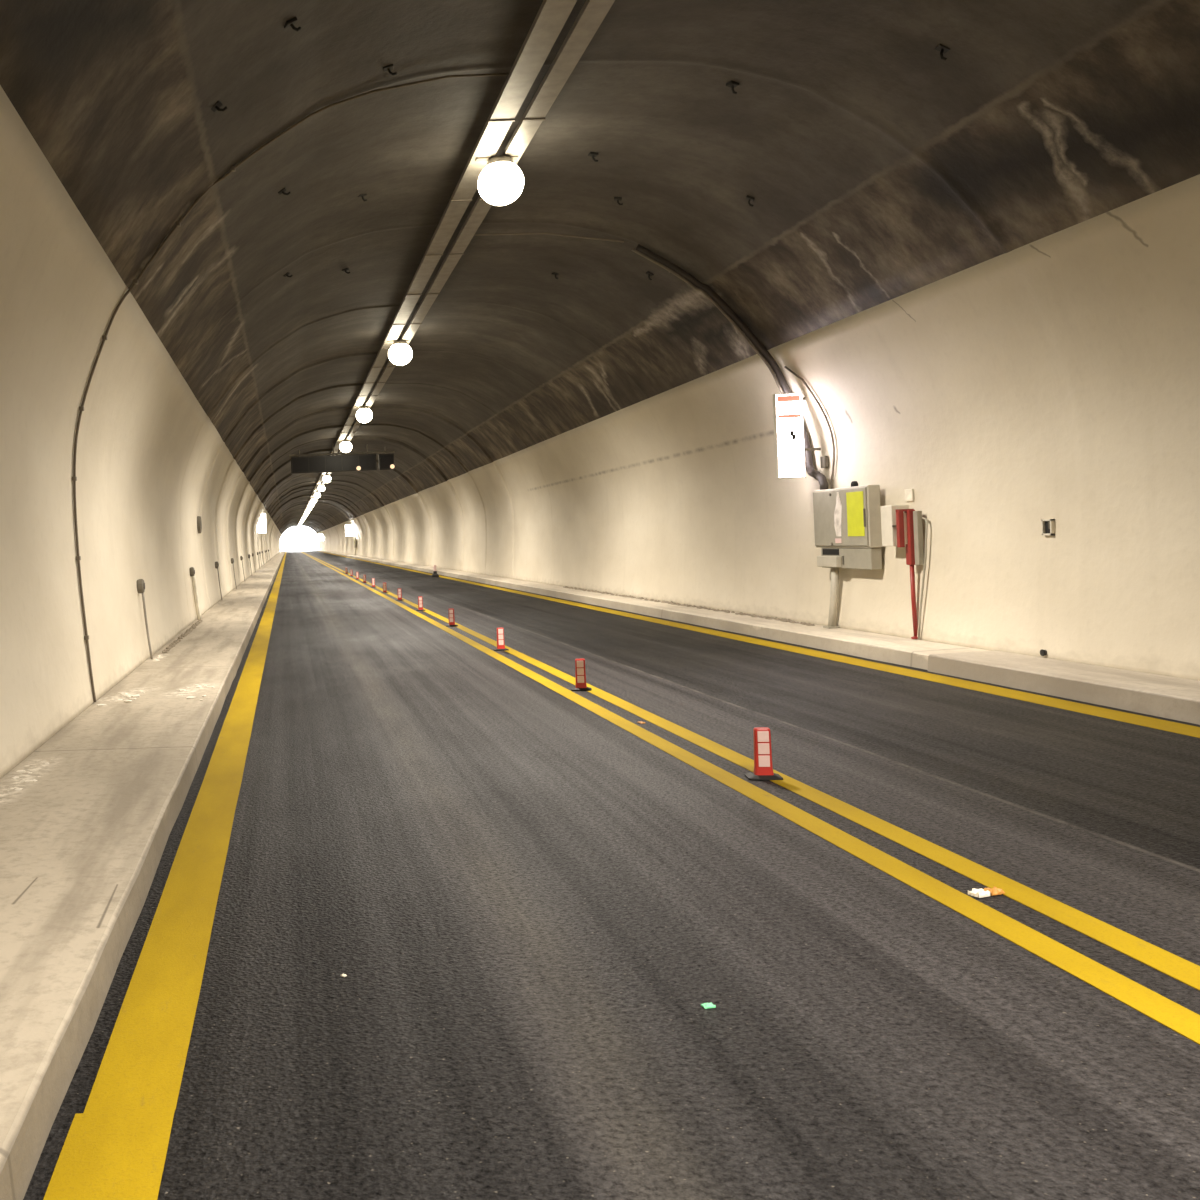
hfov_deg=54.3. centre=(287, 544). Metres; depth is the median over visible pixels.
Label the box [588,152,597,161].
hook
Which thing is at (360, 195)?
hook
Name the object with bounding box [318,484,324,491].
ceiling lamp
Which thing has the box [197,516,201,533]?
niche
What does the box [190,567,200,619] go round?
outlet box
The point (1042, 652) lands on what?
drain pipe
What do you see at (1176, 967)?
road marking
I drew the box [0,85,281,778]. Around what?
wall
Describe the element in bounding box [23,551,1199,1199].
road
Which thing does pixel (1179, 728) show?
road marking
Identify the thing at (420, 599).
marker
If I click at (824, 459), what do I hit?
cable
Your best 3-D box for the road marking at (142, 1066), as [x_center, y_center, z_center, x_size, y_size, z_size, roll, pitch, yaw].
[-0.508,1.821,151.765,0.308,0.006,296.470,-2,0,0]
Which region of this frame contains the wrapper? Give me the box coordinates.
[968,886,1004,897]
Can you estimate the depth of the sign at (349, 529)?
135.92 m
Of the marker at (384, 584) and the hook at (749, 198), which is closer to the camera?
the hook at (749, 198)
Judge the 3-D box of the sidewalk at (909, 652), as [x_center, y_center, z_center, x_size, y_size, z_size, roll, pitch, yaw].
[8.227,1.465,156.525,1.202,0.415,286.950,-2,0,0]
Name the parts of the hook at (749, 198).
plate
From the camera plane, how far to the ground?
369.70 m
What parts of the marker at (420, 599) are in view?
post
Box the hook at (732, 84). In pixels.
[726,81,738,93]
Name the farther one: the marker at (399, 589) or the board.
the board
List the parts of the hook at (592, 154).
plate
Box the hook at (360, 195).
[358,194,366,200]
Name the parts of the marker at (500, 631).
post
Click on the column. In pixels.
(904, 521)
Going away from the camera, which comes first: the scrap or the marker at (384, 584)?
the scrap
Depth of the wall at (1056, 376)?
13.81 m
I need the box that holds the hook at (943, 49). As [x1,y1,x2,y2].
[935,44,949,60]
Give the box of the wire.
[474,232,623,242]
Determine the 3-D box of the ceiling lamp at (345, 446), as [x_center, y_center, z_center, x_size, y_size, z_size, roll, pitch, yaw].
[2.692,-4.614,51.390,0.590,0.595,0.579,-2,0,0]
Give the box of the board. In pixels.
[289,443,394,473]
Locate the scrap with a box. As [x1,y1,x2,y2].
[700,1002,715,1008]
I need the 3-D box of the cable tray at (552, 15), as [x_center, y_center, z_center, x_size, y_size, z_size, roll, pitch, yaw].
[2.460,-5.046,143.000,0.304,0.312,310.000,-2,0,0]
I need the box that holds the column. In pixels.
[896,509,917,638]
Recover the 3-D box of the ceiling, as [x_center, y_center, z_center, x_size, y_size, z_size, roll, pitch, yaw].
[2.934,-4.190,130.002,9.970,2.669,340.005,-2,0,0]
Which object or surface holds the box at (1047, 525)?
attached to the wall at (1056, 376)
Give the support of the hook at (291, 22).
attached to the ceiling
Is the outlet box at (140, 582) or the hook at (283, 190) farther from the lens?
the outlet box at (140, 582)
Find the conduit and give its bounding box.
[631,244,828,489]
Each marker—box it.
[382,583,388,592]
[396,588,402,600]
[416,597,425,610]
[446,609,457,625]
[493,628,508,650]
[571,659,591,690]
[745,727,782,779]
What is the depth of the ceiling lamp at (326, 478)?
76.17 m
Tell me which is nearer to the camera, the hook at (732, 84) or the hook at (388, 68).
the hook at (388, 68)
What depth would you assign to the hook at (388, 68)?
11.35 m
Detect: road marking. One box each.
[43,1110,174,1199]
[84,552,286,1112]
[300,551,1199,1044]
[301,551,1199,990]
[315,550,1199,737]
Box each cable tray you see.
[297,0,576,526]
[317,0,614,492]
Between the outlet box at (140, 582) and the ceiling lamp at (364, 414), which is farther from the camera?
the ceiling lamp at (364, 414)
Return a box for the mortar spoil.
[564,586,814,625]
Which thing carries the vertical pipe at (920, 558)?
on the sidewalk at (909, 652)
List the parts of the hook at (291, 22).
plate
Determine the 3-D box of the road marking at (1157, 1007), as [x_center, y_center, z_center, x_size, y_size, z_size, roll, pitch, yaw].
[3.147,1.675,130.000,0.183,0.006,340.000,-2,0,0]
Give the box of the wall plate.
[905,489,913,500]
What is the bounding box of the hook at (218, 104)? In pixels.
[211,101,226,111]
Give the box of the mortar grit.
[162,619,202,652]
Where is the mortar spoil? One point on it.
(575, 588)
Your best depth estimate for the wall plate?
14.93 m
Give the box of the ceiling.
[0,0,1199,534]
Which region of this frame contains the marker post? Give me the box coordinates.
[432,565,438,576]
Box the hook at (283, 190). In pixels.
[278,188,289,194]
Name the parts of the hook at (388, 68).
plate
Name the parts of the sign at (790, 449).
light panel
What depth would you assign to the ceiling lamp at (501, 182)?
13.77 m
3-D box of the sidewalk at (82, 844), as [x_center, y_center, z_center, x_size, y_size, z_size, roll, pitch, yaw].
[-1.558,1.864,130.000,1.667,0.400,340.000,-2,0,0]
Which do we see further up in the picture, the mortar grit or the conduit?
the conduit
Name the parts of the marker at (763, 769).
post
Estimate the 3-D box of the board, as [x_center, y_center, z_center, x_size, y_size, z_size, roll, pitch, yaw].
[2.706,-4.407,54.945,5.260,1.490,0.470,-2,0,0]
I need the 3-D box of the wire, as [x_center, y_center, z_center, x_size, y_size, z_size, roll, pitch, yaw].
[4.169,-4.901,17.587,2.383,0.244,0.052,-2,0,1]
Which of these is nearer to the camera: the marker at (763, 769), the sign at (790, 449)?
the marker at (763, 769)
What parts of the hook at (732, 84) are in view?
plate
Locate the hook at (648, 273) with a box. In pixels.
[646,271,653,279]
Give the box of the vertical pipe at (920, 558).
[913,511,927,638]
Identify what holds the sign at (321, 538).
attached to the wall at (1056, 376)
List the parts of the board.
display panel, display panel, display panel, display panel, display panel, display panel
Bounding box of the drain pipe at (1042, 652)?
[1040,649,1046,655]
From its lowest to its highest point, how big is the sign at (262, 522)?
1.450 m
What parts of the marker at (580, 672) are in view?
post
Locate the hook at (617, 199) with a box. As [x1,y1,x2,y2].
[614,197,622,204]
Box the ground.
[280,548,318,551]
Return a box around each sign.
[258,513,265,532]
[318,534,323,540]
[345,525,355,535]
[772,393,820,478]
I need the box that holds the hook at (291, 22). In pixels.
[284,17,300,30]
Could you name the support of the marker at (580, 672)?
on the road
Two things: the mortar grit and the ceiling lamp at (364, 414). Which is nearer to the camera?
the mortar grit
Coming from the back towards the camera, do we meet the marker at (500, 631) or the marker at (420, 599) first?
the marker at (420, 599)
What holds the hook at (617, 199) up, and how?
attached to the ceiling
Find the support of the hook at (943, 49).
attached to the ceiling
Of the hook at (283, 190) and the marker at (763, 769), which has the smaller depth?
the marker at (763, 769)
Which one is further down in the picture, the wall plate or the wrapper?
the wrapper
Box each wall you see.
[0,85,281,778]
[316,174,1199,680]
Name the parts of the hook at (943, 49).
plate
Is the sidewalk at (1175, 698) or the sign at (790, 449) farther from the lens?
the sign at (790, 449)
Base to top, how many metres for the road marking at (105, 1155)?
0.006 m
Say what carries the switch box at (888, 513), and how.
attached to the wall at (1056, 376)
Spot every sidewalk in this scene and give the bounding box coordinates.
[0,551,284,1199]
[316,550,989,669]
[928,650,1199,724]
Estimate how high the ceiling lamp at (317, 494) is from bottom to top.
0.595 m
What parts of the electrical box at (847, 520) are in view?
foot plate, post, door, yellow panel, handle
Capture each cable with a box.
[72,73,508,701]
[784,366,834,488]
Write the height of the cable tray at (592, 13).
0.312 m
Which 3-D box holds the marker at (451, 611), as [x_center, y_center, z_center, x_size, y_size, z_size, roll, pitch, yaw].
[3.362,1.486,22.600,0.230,0.355,0.170,-2,0,18]
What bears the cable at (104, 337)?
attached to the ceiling
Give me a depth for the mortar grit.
20.09 m
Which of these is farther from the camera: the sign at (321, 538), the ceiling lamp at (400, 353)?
the sign at (321, 538)
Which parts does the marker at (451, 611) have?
post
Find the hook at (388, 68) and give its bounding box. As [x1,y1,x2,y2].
[383,64,396,74]
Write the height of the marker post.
0.560 m
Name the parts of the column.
frame, panel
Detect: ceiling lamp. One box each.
[314,492,319,497]
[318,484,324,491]
[322,474,330,482]
[339,440,351,452]
[355,406,371,422]
[387,340,411,365]
[475,156,523,205]
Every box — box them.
[137,579,152,658]
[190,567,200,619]
[215,561,222,599]
[231,558,236,588]
[813,481,881,627]
[817,556,841,566]
[881,505,908,545]
[1041,519,1054,534]
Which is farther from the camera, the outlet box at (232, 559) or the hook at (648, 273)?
the outlet box at (232, 559)
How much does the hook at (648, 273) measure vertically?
0.145 m
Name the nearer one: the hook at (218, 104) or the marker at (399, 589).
the hook at (218, 104)
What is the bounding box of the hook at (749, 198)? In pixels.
[746,195,754,206]
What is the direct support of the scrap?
on the road
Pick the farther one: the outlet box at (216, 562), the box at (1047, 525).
the outlet box at (216, 562)
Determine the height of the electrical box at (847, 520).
2.208 m

